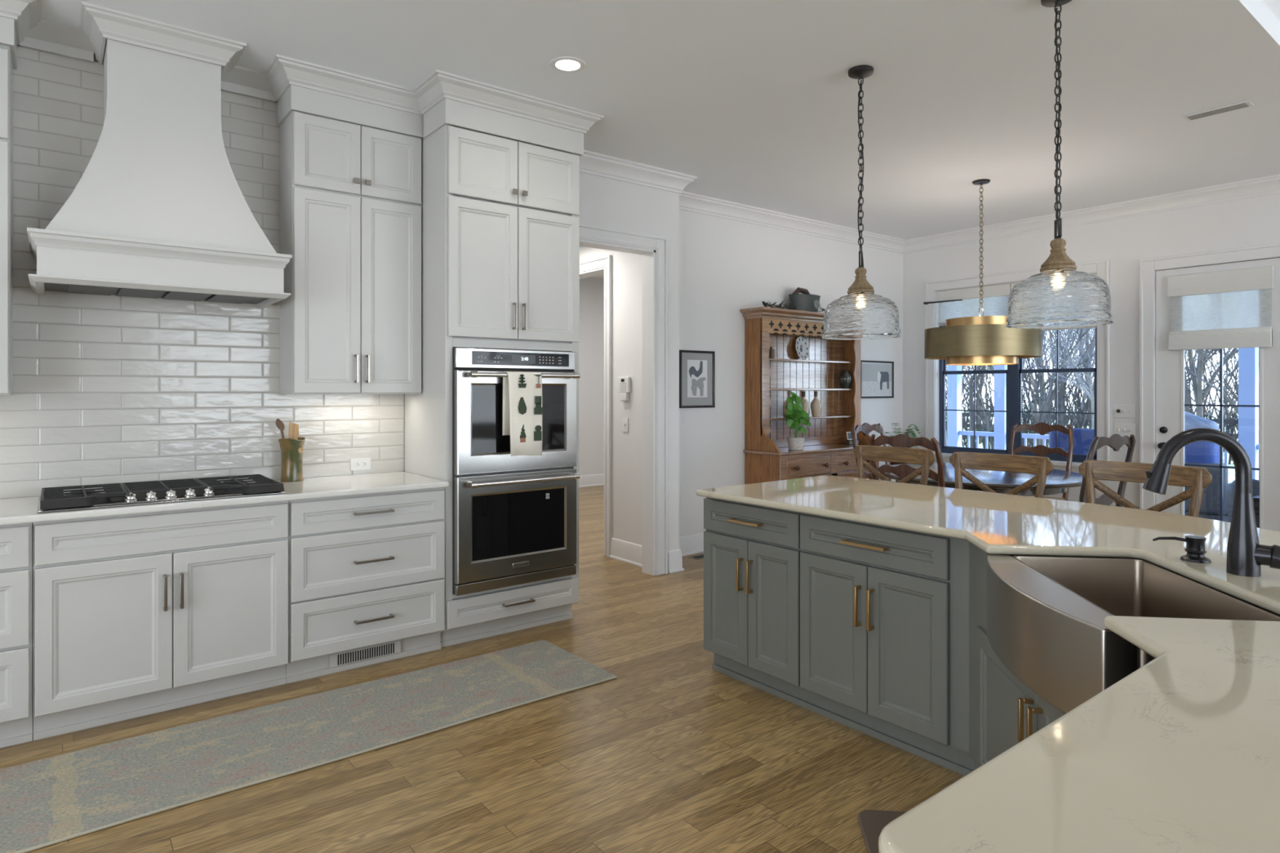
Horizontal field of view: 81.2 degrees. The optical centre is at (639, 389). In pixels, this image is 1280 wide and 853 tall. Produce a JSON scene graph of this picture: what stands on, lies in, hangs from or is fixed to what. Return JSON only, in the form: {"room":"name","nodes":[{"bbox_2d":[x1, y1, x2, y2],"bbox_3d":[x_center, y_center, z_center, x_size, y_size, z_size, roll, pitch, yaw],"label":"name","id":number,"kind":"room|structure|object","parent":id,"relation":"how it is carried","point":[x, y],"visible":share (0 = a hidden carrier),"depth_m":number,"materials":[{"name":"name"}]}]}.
{"room":"kitchen","nodes":[
{"label":"kitchen","id":0,"kind":"room"},
{"bbox_2d":[7,55,679,551],"bbox_3d":[-2.823,-0.125,3.447,7.820,3.050,0.170,0,0,-38],"label":"wall","id":1,"kind":"structure","parent":0,"point":[606,202],"depth_m":5.70,"materials":[{"name":"paint"}]},
{"bbox_2d":[0,0,41,395],"bbox_3d":[-2.995,-0.814,2.970,0.960,1.672,0.397,0,0,-38],"label":"upper cabinet","id":2,"kind":"object","parent":1,"relation":"attached to","point":[17,17],"visible":0.97,"depth_m":3.12,"materials":[{"name":"white paint"}]},
{"bbox_2d":[17,19,93,62],"bbox_3d":[-2.665,-1.600,3.400,0.290,0.100,0.120,0,0,-38],"label":"trim","id":3,"kind":"structure","parent":1,"relation":"attached to","point":[49,37],"depth_m":3.41,"materials":[{"name":"paint"}]},
{"bbox_2d":[26,1,292,307],"bbox_3d":[-2.222,-1.044,3.491,0.984,1.212,0.535,0,0,-38],"label":"range hood","id":4,"kind":"object","parent":1,"relation":"attached to","point":[158,208],"visible":0.98,"depth_m":3.37,"materials":[{"name":"paint"}]},
{"bbox_2d":[0,45,404,498],"bbox_3d":[-2.458,-0.537,3.655,2.652,2.046,0.013,0,0,-38],"label":"tile backsplash","id":5,"kind":"structure","parent":1,"relation":"attached to","point":[113,388],"depth_m":3.65,"materials":[{"name":"tile"}]},
{"bbox_2d":[350,457,370,471],"bbox_3d":[-1.611,0.428,4.306,0.116,0.070,0.009,0,0,-38],"label":"power outlet","id":6,"kind":"object","parent":5,"relation":"attached to","point":[357,464],"visible":1,"depth_m":4.30,"materials":[{"name":"white plastic"}]},
{"bbox_2d":[221,65,277,102],"bbox_3d":[-2.032,-1.600,3.897,0.300,0.100,0.120,0,0,-38],"label":"trim","id":7,"kind":"structure","parent":1,"relation":"attached to","point":[242,81],"depth_m":3.89,"materials":[{"name":"paint"}]},
{"bbox_2d":[264,53,423,394],"bbox_3d":[-1.599,-0.814,4.068,0.788,1.672,0.397,0,0,-38],"label":"upper cabinet","id":8,"kind":"object","parent":1,"relation":"attached to","point":[350,144],"visible":0.98,"depth_m":3.99,"materials":[{"name":"white paint"}]},
{"bbox_2d":[579,239,655,575],"bbox_3d":[-0.308,0.172,5.392,0.978,2.457,0.140,0,0,-38],"label":"trim","id":9,"kind":"structure","parent":1,"relation":"attached to","point":[648,256],"depth_m":5.67,"materials":[{"name":"paint"}]},
{"bbox_2d":[579,222,667,575],"bbox_3d":[-0.255,0.120,5.338,1.166,2.560,0.030,0,0,-38],"label":"trim","id":10,"kind":"structure","parent":1,"relation":"attached to","point":[587,232],"depth_m":5.65,"materials":[{"name":"paint"}]},
{"bbox_2d":[667,532,703,573],"bbox_3d":[2.170,1.317,6.278,3.770,0.165,2.308,0,0,-38],"label":"baseboard","id":11,"kind":"structure","parent":1,"relation":"attached to","point":[689,544],"depth_m":6.31,"materials":[{"name":"paint"}]},
{"bbox_2d":[0,484,964,852],"bbox_3d":[0.439,1.460,2.380,11.630,0.120,15.200,0,0,-38],"label":"floor","id":12,"kind":"structure","parent":0,"point":[674,753],"depth_m":2.74,"materials":[{"name":"brown wood"}]},
{"bbox_2d":[0,522,33,748],"bbox_3d":[-2.918,0.958,2.869,0.916,0.884,0.653,0,0,-38],"label":"base cabinet","id":13,"kind":"object","parent":12,"relation":"on","point":[16,718],"visible":0.72,"depth_m":2.90,"materials":[{"name":"white paint"}]},
{"bbox_2d":[0,471,448,525],"bbox_3d":[-2.252,0.501,3.393,2.651,0.030,0.652,0,0,-38],"label":"countertop","id":14,"kind":"structure","parent":13,"relation":"on","point":[24,509],"depth_m":3.45,"materials":[{"name":"white stone"}]},
{"bbox_2d":[36,474,285,513],"bbox_3d":[-2.178,0.462,3.427,0.910,0.048,0.539,0,0,-38],"label":"gas cooktop","id":15,"kind":"object","parent":14,"relation":"in","point":[137,493],"visible":1,"depth_m":3.32,"materials":[{"name":"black metal"}]},
{"bbox_2d":[278,436,305,482],"bbox_3d":[-1.859,0.370,3.990,0.139,0.231,0.132,0,0,-38],"label":"utensil crock","id":16,"kind":"object","parent":14,"relation":"on","point":[291,450],"visible":0.97,"depth_m":3.95,"materials":[{"name":"green ceramic"}]},
{"bbox_2d":[288,422,298,439],"bbox_3d":[-1.852,0.320,3.994,0.052,0.300,0.006,0,0,-38],"label":"wooden spatula","id":17,"kind":"object","parent":16,"relation":"in","point":[293,428],"visible":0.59,"depth_m":3.99,"materials":[{"name":"brown wood"}]},
{"bbox_2d":[32,501,288,740],"bbox_3d":[-2.189,0.958,3.442,0.936,0.884,0.653,0,0,-38],"label":"base cabinet","id":18,"kind":"object","parent":12,"relation":"on","point":[138,615],"visible":0.98,"depth_m":3.18,"materials":[{"name":"white paint"}]},
{"bbox_2d":[0,639,617,852],"bbox_3d":[-1.543,1.394,2.935,3.100,0.010,0.689,0,0,-38],"label":"runner rug","id":19,"kind":"object","parent":12,"relation":"on","point":[53,800],"visible":1,"depth_m":2.95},
{"bbox_2d":[285,487,444,684],"bbox_3d":[-1.514,0.958,3.971,0.776,0.884,0.653,0,0,-38],"label":"base cabinet","id":20,"kind":"object","parent":12,"relation":"on","point":[368,570],"visible":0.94,"depth_m":3.72,"materials":[{"name":"white paint"}]},
{"bbox_2d":[329,640,400,667],"bbox_3d":[-1.387,1.337,3.787,0.356,0.064,0.007,0,0,-38],"label":"air register","id":21,"kind":"object","parent":20,"relation":"attached to","point":[393,647],"visible":0.99,"depth_m":3.78,"materials":[{"name":"white paint"}]},
{"bbox_2d":[404,69,604,647],"bbox_3d":[-0.851,-0.125,4.450,1.058,3.050,0.710,0,0,-38],"label":"tall cabinet","id":22,"kind":"object","parent":12,"relation":"on","point":[500,166],"visible":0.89,"depth_m":4.19,"materials":[{"name":"white paint"}]},
{"bbox_2d":[452,347,580,595],"bbox_3d":[-0.824,0.436,4.405,0.760,1.327,0.624,0,0,-38],"label":"double oven","id":23,"kind":"object","parent":22,"relation":"in","point":[514,518],"visible":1,"depth_m":4.16,"materials":[{"name":"grey metal"}]},
{"bbox_2d":[502,371,542,456],"bbox_3d":[-0.653,0.134,4.161,0.219,0.470,0.065,0,0,-38],"label":"dish towel","id":24,"kind":"object","parent":23,"relation":"hanging from","point":[522,391],"visible":1,"depth_m":4.13,"materials":[{"name":"beige fabric"}]},
{"bbox_2d":[703,497,809,709],"bbox_3d":[0.727,0.959,3.648,0.658,0.883,0.606,0,0,-38],"label":"base cabinet","id":25,"kind":"object","parent":12,"relation":"on","point":[752,553],"visible":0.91,"depth_m":3.44,"materials":[{"name":"grey paint"}]},
{"bbox_2d":[740,306,881,484],"bbox_3d":[1.667,0.336,7.048,1.574,2.128,0.466,0,0,-38],"label":"hutch","id":26,"kind":"object","parent":12,"relation":"on","point":[769,382],"visible":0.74,"depth_m":6.99,"materials":[{"name":"brown wood"}]},
{"bbox_2d":[782,391,810,449],"bbox_3d":[1.413,0.276,6.790,0.316,0.530,0.196,0,0,-38],"label":"potted plant","id":27,"kind":"object","parent":26,"relation":"on","point":[794,415],"visible":1,"depth_m":6.76,"materials":[{"name":"green plant"}]},
{"bbox_2d":[795,336,808,359],"bbox_3d":[1.556,-0.400,7.176,0.055,0.234,0.237,0,0,43],"label":"plate","id":28,"kind":"object","parent":26,"relation":"on","point":[802,347],"visible":0.99,"depth_m":7.19,"materials":[{"name":"white ceramic"}]},
{"bbox_2d":[788,287,820,311],"bbox_3d":[1.569,-0.848,7.115,0.380,0.240,0.198,0,0,-34],"label":"tub","id":29,"kind":"object","parent":26,"relation":"on","point":[805,301],"visible":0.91,"depth_m":7.02,"materials":[{"name":"grey metal"}]},
{"bbox_2d":[768,358,853,364],"bbox_3d":[1.586,-0.275,7.151,1.394,0.020,0.145,0,0,-38],"label":"shelf","id":30,"kind":"object","parent":26,"relation":"attached to","point":[772,361],"depth_m":7.21,"materials":[{"name":"brown wood"}]},
{"bbox_2d":[768,388,853,390],"bbox_3d":[1.586,-0.005,7.151,1.394,0.020,0.145,0,0,-38],"label":"shelf","id":31,"kind":"object","parent":26,"relation":"attached to","point":[769,388],"depth_m":7.09,"materials":[{"name":"brown wood"}]},
{"bbox_2d":[768,414,853,420],"bbox_3d":[1.586,0.265,7.151,1.394,0.020,0.145,0,0,-38],"label":"shelf","id":32,"kind":"object","parent":26,"relation":"attached to","point":[771,417],"depth_m":7.34,"materials":[{"name":"brown wood"}]},
{"bbox_2d":[743,443,881,456],"bbox_3d":[1.659,0.555,7.058,1.500,0.026,0.440,0,0,-38],"label":"countertop","id":33,"kind":"structure","parent":26,"relation":"on","point":[837,446],"depth_m":6.81,"materials":[{"name":"brown wood"}]},
{"bbox_2d":[810,390,822,429],"bbox_3d":[1.700,0.192,7.217,0.106,0.374,0.104,0,0,32],"label":"bottle","id":34,"kind":"object","parent":26,"relation":"on","point":[815,405],"visible":1,"depth_m":7.18,"materials":[{"name":"brown ceramic"}]},
{"bbox_2d":[839,369,852,388],"bbox_3d":[2.063,-0.106,7.490,0.120,0.182,0.120,0,0,-38],"label":"vase","id":35,"kind":"object","parent":26,"relation":"on","point":[845,379],"visible":1,"depth_m":7.45,"materials":[{"name":"ceramic"}]},
{"bbox_2d":[850,422,891,481],"bbox_3d":[2.156,0.847,6.348,0.530,1.120,0.546,0,0,-42],"label":"chair","id":36,"kind":"object","parent":12,"relation":"on","point":[865,428],"visible":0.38,"depth_m":6.50,"materials":[{"name":"brown wood"}]},
{"bbox_2d":[857,809,906,852],"bbox_3d":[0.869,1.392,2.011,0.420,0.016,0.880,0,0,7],"label":"stool","id":37,"kind":"object","parent":12,"relation":"on","point":[872,822],"visible":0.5,"depth_m":2.38,"materials":[{"name":"brown plastic"}]},
{"bbox_2d":[853,444,934,484],"bbox_3d":[1.344,0.870,4.269,0.461,1.066,0.524,0,0,-40],"label":"counter stool","id":38,"kind":"object","parent":12,"relation":"on","point":[925,457],"visible":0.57,"depth_m":4.40,"materials":[{"name":"brown wood"}]},
{"bbox_2d":[882,422,921,482],"bbox_3d":[2.588,0.872,7.553,0.502,1.056,0.557,0,0,15],"label":"potted fern","id":39,"kind":"object","parent":12,"relation":"on","point":[907,433],"visible":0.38,"depth_m":7.49,"materials":[{"name":"plant"}]},
{"bbox_2d":[868,434,945,487],"bbox_3d":[1.905,0.847,5.055,0.546,1.120,0.530,0,0,-42],"label":"chair","id":40,"kind":"object","parent":12,"relation":"on","point":[902,471],"visible":0.38,"depth_m":4.86,"materials":[{"name":"brown wood"}]},
{"bbox_2d":[800,512,1017,773],"bbox_3d":[1.127,0.959,3.140,0.658,0.883,0.686,0,0,-38],"label":"base cabinet","id":41,"kind":"object","parent":12,"relation":"on","point":[875,600],"visible":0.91,"depth_m":2.92,"materials":[{"name":"grey paint"}]},
{"bbox_2d":[696,475,1279,852],"bbox_3d":[0.980,0.501,2.156,2.825,0.030,3.220,0,0,-38],"label":"countertop","id":42,"kind":"structure","parent":41,"relation":"on","point":[1180,753],"depth_m":1.10,"materials":[{"name":"beige stone"}]},
{"bbox_2d":[986,554,1279,714],"bbox_3d":[1.246,0.643,1.956,0.529,0.254,0.740,0,0,7],"label":"farmhouse sink","id":43,"kind":"object","parent":42,"relation":"in","point":[1046,615],"visible":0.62,"depth_m":1.93,"materials":[{"name":"silver metal"}]},
{"bbox_2d":[1152,535,1211,563],"bbox_3d":[1.544,0.453,2.132,0.150,0.067,0.073,0,0,7],"label":"soap dispenser","id":44,"kind":"object","parent":42,"relation":"on","point":[1195,545],"visible":1,"depth_m":2.11,"materials":[{"name":"brown metal"}]},
{"bbox_2d":[1142,427,1279,577],"bbox_3d":[1.524,0.294,1.967,0.350,0.385,0.107,0,0,7],"label":"kitchen faucet","id":45,"kind":"object","parent":42,"relation":"on","point":[1246,556],"visible":1,"depth_m":1.97,"materials":[{"name":"brown metal"}]},
{"bbox_2d":[877,462,1082,496],"bbox_3d":[2.634,1.019,5.809,1.524,0.758,1.524,0,0,-38],"label":"dining table","id":46,"kind":"object","parent":12,"relation":"on","point":[1058,482],"visible":0.34,"depth_m":5.35,"materials":[{"name":"brown wood"}]},
{"bbox_2d":[949,451,1053,497],"bbox_3d":[1.741,0.870,3.780,0.461,1.066,0.524,0,0,-42],"label":"counter stool","id":47,"kind":"object","parent":12,"relation":"on","point":[1042,467],"visible":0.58,"depth_m":3.90,"materials":[{"name":"brown wood"}]},
{"bbox_2d":[951,537,1065,776],"bbox_3d":[1.266,0.959,2.031,1.300,0.883,1.230,0,0,-38],"label":"base cabinet","id":48,"kind":"object","parent":12,"relation":"on","point":[993,711],"visible":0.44,"depth_m":2.52,"materials":[{"name":"grey paint"}]},
{"bbox_2d":[1009,422,1073,500],"bbox_3d":[3.397,0.847,6.454,0.530,1.120,0.546,0,0,44],"label":"chair","id":49,"kind":"object","parent":12,"relation":"on","point":[1042,428],"visible":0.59,"depth_m":6.60,"materials":[{"name":"brown wood"}]},
{"bbox_2d":[1079,433,1135,506],"bbox_3d":[2.988,0.847,5.123,0.530,1.120,0.546,0,0,-30],"label":"chair","id":50,"kind":"object","parent":12,"relation":"on","point":[1116,441],"visible":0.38,"depth_m":4.90,"materials":[{"name":"brown wood"}]},
{"bbox_2d":[1079,460,1212,517],"bbox_3d":[2.148,0.870,3.294,0.461,1.066,0.524,0,0,-39],"label":"counter stool","id":51,"kind":"object","parent":12,"relation":"on","point":[1197,478],"visible":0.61,"depth_m":3.44,"materials":[{"name":"brown wood"}]},
{"bbox_2d":[578,276,604,475],"bbox_3d":[0.123,-0.125,9.012,3.930,3.050,4.280,0,0,-38],"label":"wall","id":52,"kind":"structure","parent":0,"point":[591,344],"depth_m":10.90,"materials":[{"name":"paint"}]},
{"bbox_2d":[578,473,604,487],"bbox_3d":[-1.110,1.317,10.556,3.660,0.165,0.028,0,0,-38],"label":"baseboard","id":53,"kind":"structure","parent":52,"relation":"attached to","point":[592,480],"depth_m":10.87,"materials":[{"name":"paint"}]},
{"bbox_2d":[579,245,641,545],"bbox_3d":[-0.601,-0.125,6.834,0.140,3.050,2.510,0,0,-38],"label":"wall","id":54,"kind":"structure","parent":0,"point":[626,267],"depth_m":6.11,"materials":[{"name":"paint"}]},
{"bbox_2d":[579,266,604,279],"bbox_3d":[-0.527,0.180,6.740,0.160,2.440,0.950,0,0,-38],"label":"trim","id":55,"kind":"structure","parent":54,"relation":"attached to","point":[600,271],"depth_m":6.58,"materials":[{"name":"paint"}]},
{"bbox_2d":[579,254,612,557],"bbox_3d":[-0.594,0.135,6.687,0.030,2.530,1.130,0,0,-38],"label":"trim","id":56,"kind":"structure","parent":54,"relation":"attached to","point":[606,261],"depth_m":6.27,"materials":[{"name":"paint"}]},
{"bbox_2d":[618,377,631,400],"bbox_3d":[-0.127,-0.009,6.087,0.034,0.193,0.136,0,0,-38],"label":"alarm keypad","id":57,"kind":"object","parent":54,"relation":"attached to","point":[624,383],"visible":1,"depth_m":6.06,"materials":[{"name":"white plastic"}]},
{"bbox_2d":[609,537,641,567],"bbox_3d":[-0.071,1.317,6.024,0.028,0.165,0.560,0,0,-38],"label":"baseboard","id":58,"kind":"structure","parent":54,"relation":"attached to","point":[621,550],"depth_m":6.07,"materials":[{"name":"paint"}]},
{"bbox_2d":[40,0,1279,278],"bbox_3d":[0.469,-2.685,2.340,11.630,2.070,15.300,0,0,-38],"label":"ceiling","id":59,"kind":"structure","parent":0,"point":[755,100],"depth_m":3.98,"materials":[{"name":"paint"}]},
{"bbox_2d":[549,56,586,72],"bbox_3d":[-0.365,-1.647,3.783,0.184,0.005,0.184,0,0,-38],"label":"recessed light","id":60,"kind":"object","parent":59,"relation":"in","point":[562,64],"visible":1,"depth_m":3.77,"materials":[{"name":"paint"}]},
{"bbox_2d":[822,64,901,339],"bbox_3d":[1.139,-0.961,3.852,0.392,1.379,0.392,0,0,-19],"label":"glass pendant","id":61,"kind":"object","parent":59,"relation":"hanging from","point":[860,314],"visible":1,"depth_m":3.75,"materials":[{"name":"glass"}]},
{"bbox_2d":[924,178,1041,365],"bbox_3d":[2.697,-0.926,5.903,0.840,1.448,0.840,0,0,-38],"label":"drum chandelier","id":62,"kind":"object","parent":59,"relation":"hanging from","point":[978,340],"visible":0.96,"depth_m":5.64,"materials":[{"name":"gold metal"}]},
{"bbox_2d":[1005,0,1113,328],"bbox_3d":[1.746,-0.961,3.119,0.392,1.379,0.392,0,0,14],"label":"glass pendant","id":63,"kind":"object","parent":59,"relation":"hanging from","point":[1060,295],"visible":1,"depth_m":3.03,"materials":[{"name":"glass"}]},
{"bbox_2d":[1182,100,1253,121],"bbox_3d":[3.406,-1.644,4.406,0.110,0.009,0.320,0,0,-38],"label":"ceiling vent","id":64,"kind":"object","parent":59,"relation":"in","point":[1236,106],"visible":1,"depth_m":4.39,"materials":[{"name":"metal"}]},
{"bbox_2d":[679,208,902,536],"bbox_3d":[1.530,-0.125,7.319,3.810,3.050,0.120,0,0,-38],"label":"wall","id":65,"kind":"structure","parent":0,"point":[727,266],"depth_m":6.71,"materials":[{"name":"paint"}]},
{"bbox_2d":[679,350,715,408],"bbox_3d":[0.493,-0.092,6.410,0.400,0.490,0.024,0,0,-38],"label":"print","id":66,"kind":"object","parent":65,"relation":"attached to","point":[696,368],"visible":0.99,"depth_m":6.41,"materials":[{"name":"paper"}]},
{"bbox_2d":[579,149,906,253],"bbox_3d":[1.149,-1.587,6.638,4.930,0.125,0.480,0,0,-38],"label":"trim","id":67,"kind":"structure","parent":65,"relation":"attached to","point":[594,163],"depth_m":6.49,"materials":[{"name":"paint"}]},
{"bbox_2d":[861,360,893,398],"bbox_3d":[2.546,-0.112,8.024,0.600,0.400,0.024,0,0,-38],"label":"photo","id":68,"kind":"object","parent":65,"relation":"attached to","point":[877,376],"visible":0.91,"depth_m":8.03,"materials":[{"name":"paper"}]},
{"bbox_2d":[902,193,1279,507],"bbox_3d":[6.323,-0.125,4.173,0.160,3.050,10.750,0,0,-38],"label":"wall","id":69,"kind":"structure","parent":0,"point":[1251,221],"depth_m":6.66,"materials":[{"name":"paint"}]},
{"bbox_2d":[924,259,1109,473],"bbox_3d":[3.704,-0.185,7.445,0.195,1.970,1.830,0,0,-38],"label":"window","id":70,"kind":"structure","parent":69,"relation":"in","point":[935,371],"depth_m":7.46,"materials":[{"name":"paint"}]},
{"bbox_2d":[937,283,1010,325],"bbox_3d":[3.445,-0.876,7.744,0.036,0.372,0.783,0,0,-38],"label":"roman shade","id":71,"kind":"object","parent":70,"relation":"attached to","point":[995,298],"visible":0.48,"depth_m":7.74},
{"bbox_2d":[902,173,1279,253],"bbox_3d":[4.058,-1.587,6.845,0.100,0.125,3.750,0,0,-38],"label":"trim","id":72,"kind":"structure","parent":69,"relation":"attached to","point":[1266,185],"depth_m":6.65,"materials":[{"name":"paint"}]},
{"bbox_2d":[1113,404,1135,417],"bbox_3d":[4.290,0.188,6.617,0.016,0.116,0.172,0,0,-38],"label":"switch plate","id":73,"kind":"object","parent":69,"relation":"attached to","point":[1119,411],"visible":1,"depth_m":6.61,"materials":[{"name":"white plastic"}]},
{"bbox_2d":[1114,422,1136,436],"bbox_3d":[4.293,0.355,6.612,0.016,0.116,0.172,0,0,-38],"label":"switch plate","id":74,"kind":"object","parent":69,"relation":"attached to","point":[1122,429],"visible":0.91,"depth_m":6.61,"materials":[{"name":"white plastic"}]},
{"bbox_2d":[1139,243,1279,532],"bbox_3d":[4.723,0.133,6.083,0.112,2.535,1.124,0,0,-38],"label":"door","id":75,"kind":"structure","parent":69,"relation":"in","point":[1170,364],"depth_m":6.29,"materials":[{"name":"paint"}]},
{"bbox_2d":[1167,266,1274,350],"bbox_3d":[4.704,-0.650,6.077,0.036,0.630,0.700,0,0,-38],"label":"roman shade","id":76,"kind":"object","parent":75,"relation":"attached to","point":[1226,308],"visible":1,"depth_m":6.06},
{"label":"outside","id":77,"kind":"structure","parent":0,"visible":0},
{"bbox_2d":[961,406,1238,483],"bbox_3d":[30.440,2.225,42.996,79.000,0.250,150.000,0,0,-38],"label":"lawn","id":78,"kind":"structure","parent":77,"point":[1231,472],"depth_m":27.14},
{"bbox_2d":[945,365,990,447],"bbox_3d":[10.552,-0.263,24.000,4.287,4.933,3.025,0,0,-24],"label":"bare tree","id":79,"kind":"object","parent":78,"relation":"on","point":[968,376],"visible":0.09,"depth_m":23.95,"materials":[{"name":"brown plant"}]},
{"bbox_2d":[968,337,1093,448],"bbox_3d":[7.193,-1.417,14.203,3.587,7.254,4.883,0,0,0],"label":"bare tree","id":80,"kind":"object","parent":78,"relation":"on","point":[971,384],"visible":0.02,"depth_m":15.24,"materials":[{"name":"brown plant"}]},
{"bbox_2d":[1034,330,1045,444],"bbox_3d":[10.071,-2.571,19.266,5.829,9.618,7.349,0,0,-8],"label":"bare tree","id":81,"kind":"object","parent":78,"relation":"on","point":[1042,402],"visible":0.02,"depth_m":18.41,"materials":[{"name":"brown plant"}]},
{"bbox_2d":[1022,328,1095,445],"bbox_3d":[8.639,-0.877,15.104,3.737,6.178,5.594,0,0,-21],"label":"bare tree","id":82,"kind":"object","parent":78,"relation":"on","point":[1034,408],"visible":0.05,"depth_m":14.97,"materials":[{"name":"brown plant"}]},
{"bbox_2d":[1022,329,1095,408],"bbox_3d":[11.920,-1.004,22.318,5.831,6.440,3.896,0,0,10],"label":"bare tree","id":83,"kind":"object","parent":78,"relation":"on","point":[1026,363],"visible":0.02,"depth_m":21.73,"materials":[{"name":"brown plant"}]},
{"bbox_2d":[1022,328,1095,399],"bbox_3d":[8.687,-0.166,13.249,4.113,4.733,2.902,0,0,1],"label":"bare tree","id":84,"kind":"object","parent":78,"relation":"on","point":[1069,335],"visible":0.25,"depth_m":13.62,"materials":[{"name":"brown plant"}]},
{"bbox_2d":[1026,328,1095,429],"bbox_3d":[10.338,-0.356,17.172,3.143,5.126,4.455,0,0,22],"label":"bare tree","id":85,"kind":"object","parent":78,"relation":"on","point":[1087,374],"visible":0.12,"depth_m":17.08,"materials":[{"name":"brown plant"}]},
{"bbox_2d":[1041,328,1095,391],"bbox_3d":[10.773,-2.041,17.147,4.220,8.534,5.745,0,0,16],"label":"bare tree","id":86,"kind":"object","parent":78,"relation":"on","point":[1070,329],"visible":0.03,"depth_m":16.43,"materials":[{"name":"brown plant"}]},
{"bbox_2d":[1080,328,1095,428],"bbox_3d":[13.042,-2.671,20.406,7.504,9.822,5.953,0,0,-28],"label":"bare tree","id":87,"kind":"object","parent":78,"relation":"on","point":[1084,366],"visible":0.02,"depth_m":20.26,"materials":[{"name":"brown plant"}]},
{"bbox_2d":[946,411,1238,452],"bbox_3d":[12.303,1.435,26.456,0.160,1.350,38.520,0,0,-38],"label":"fence","id":88,"kind":"object","parent":78,"relation":"on","point":[1228,421],"visible":0.02,"depth_m":24.46,"materials":[{"name":"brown wood"}]},
{"bbox_2d":[945,328,1259,464],"bbox_3d":[15.150,-0.586,27.306,18.695,5.438,20.967,0,0,41],"label":"trees","id":89,"kind":"object","parent":78,"relation":"on","point":[1076,402],"visible":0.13,"depth_m":21.98,"materials":[{"name":"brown plant"}]},
{"bbox_2d":[1184,348,1238,461],"bbox_3d":[17.342,-0.255,22.829,3.014,4.915,4.272,0,0,-24],"label":"bare tree","id":90,"kind":"object","parent":78,"relation":"on","point":[1226,374],"visible":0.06,"depth_m":22.71,"materials":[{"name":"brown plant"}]},
{"bbox_2d":[1187,348,1238,417],"bbox_3d":[11.950,-2.032,14.536,5.177,8.559,7.750,0,0,39],"label":"bare tree","id":91,"kind":"object","parent":78,"relation":"on","point":[1199,397],"visible":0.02,"depth_m":15.18,"materials":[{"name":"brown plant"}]},
{"bbox_2d":[1184,347,1259,431],"bbox_3d":[9.319,-1.648,12.211,5.203,7.729,3.822,0,0,16],"label":"bare tree","id":92,"kind":"object","parent":78,"relation":"on","point":[1228,399],"visible":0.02,"depth_m":12.41,"materials":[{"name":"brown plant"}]},
{"bbox_2d":[1184,347,1259,401],"bbox_3d":[15.129,-0.642,19.345,3.444,5.694,5.156,0,0,34],"label":"bare tree","id":93,"kind":"object","parent":78,"relation":"on","point":[1236,364],"visible":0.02,"depth_m":19.09,"materials":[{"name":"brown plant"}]},
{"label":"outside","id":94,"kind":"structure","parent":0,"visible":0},
{"bbox_3d":[5.475,1.595,8.117,3.360,0.150,12.000,0,0,-38],"label":"floor","id":95,"kind":"structure","parent":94,"visible":0},
{"bbox_2d":[946,364,961,447],"bbox_3d":[4.660,-0.015,11.064,0.180,3.070,0.180,0,0,-38],"label":"porch post","id":96,"kind":"object","parent":95,"relation":"on","point":[953,381],"visible":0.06,"depth_m":11.01,"materials":[{"name":"paint"}]},
{"bbox_2d":[959,431,994,448],"bbox_3d":[4.876,1.010,10.789,0.060,0.820,0.540,0,0,-38],"label":"porch railing","id":97,"kind":"object","parent":96,"relation":"attached to","point":[968,433],"visible":0.41,"depth_m":10.78,"materials":[{"name":"paint"}]},
{"bbox_2d":[994,364,1007,449],"bbox_3d":[5.093,-0.015,10.513,0.180,3.070,0.180,0,0,-38],"label":"porch post","id":98,"kind":"object","parent":95,"relation":"on","point":[999,379],"visible":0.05,"depth_m":10.45,"materials":[{"name":"paint"}]},
{"bbox_2d":[1022,433,1227,466],"bbox_3d":[5.945,1.010,9.428,0.060,0.820,2.600,0,0,-38],"label":"porch railing","id":99,"kind":"object","parent":98,"relation":"attached to","point":[1025,436],"visible":0.05,"depth_m":10.10,"materials":[{"name":"paint"}]},
{"bbox_2d":[1048,427,1235,522],"bbox_3d":[4.993,0.960,7.484,0.800,1.120,1.620,0,0,-38],"label":"wicker sofa","id":100,"kind":"object","parent":95,"relation":"on","point":[1201,452],"visible":0.2,"depth_m":6.74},
{"bbox_2d":[1048,427,1093,454],"bbox_3d":[4.574,0.680,7.613,0.260,0.560,0.700,0,0,-38],"label":"cushion","id":101,"kind":"object","parent":100,"relation":"on","point":[1082,437],"depth_m":7.58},
{"bbox_2d":[1184,411,1218,431],"bbox_3d":[5.074,0.440,6.976,0.140,0.556,0.556,0,0,-28],"label":"striped cushion","id":102,"kind":"object","parent":100,"relation":"on","point":[1191,420],"visible":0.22,"depth_m":6.83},
{"bbox_2d":[1184,440,1219,463],"bbox_3d":[5.019,0.680,7.047,0.260,0.560,0.700,0,0,-38],"label":"cushion","id":103,"kind":"object","parent":100,"relation":"on","point":[1201,451],"depth_m":6.76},
{"bbox_2d":[1231,479,1259,497],"bbox_3d":[5.817,1.157,6.759,0.760,0.727,0.760,0,0,-8],"label":"wicker armchair","id":104,"kind":"object","parent":95,"relation":"on","point":[1255,483],"visible":0.07,"depth_m":6.64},
{"bbox_2d":[1238,347,1258,479],"bbox_3d":[6.798,-0.015,8.343,0.180,3.070,0.180,0,0,-38],"label":"porch post","id":105,"kind":"object","parent":95,"relation":"on","point":[1248,357],"visible":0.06,"depth_m":8.29,"materials":[{"name":"paint"}]},
{"bbox_2d":[1253,495,1259,528],"bbox_3d":[5.261,1.210,6.220,0.201,0.620,0.240,0,0,-38],"label":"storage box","id":106,"kind":"object","parent":95,"relation":"on","point":[1255,499],"visible":0.03,"depth_m":6.22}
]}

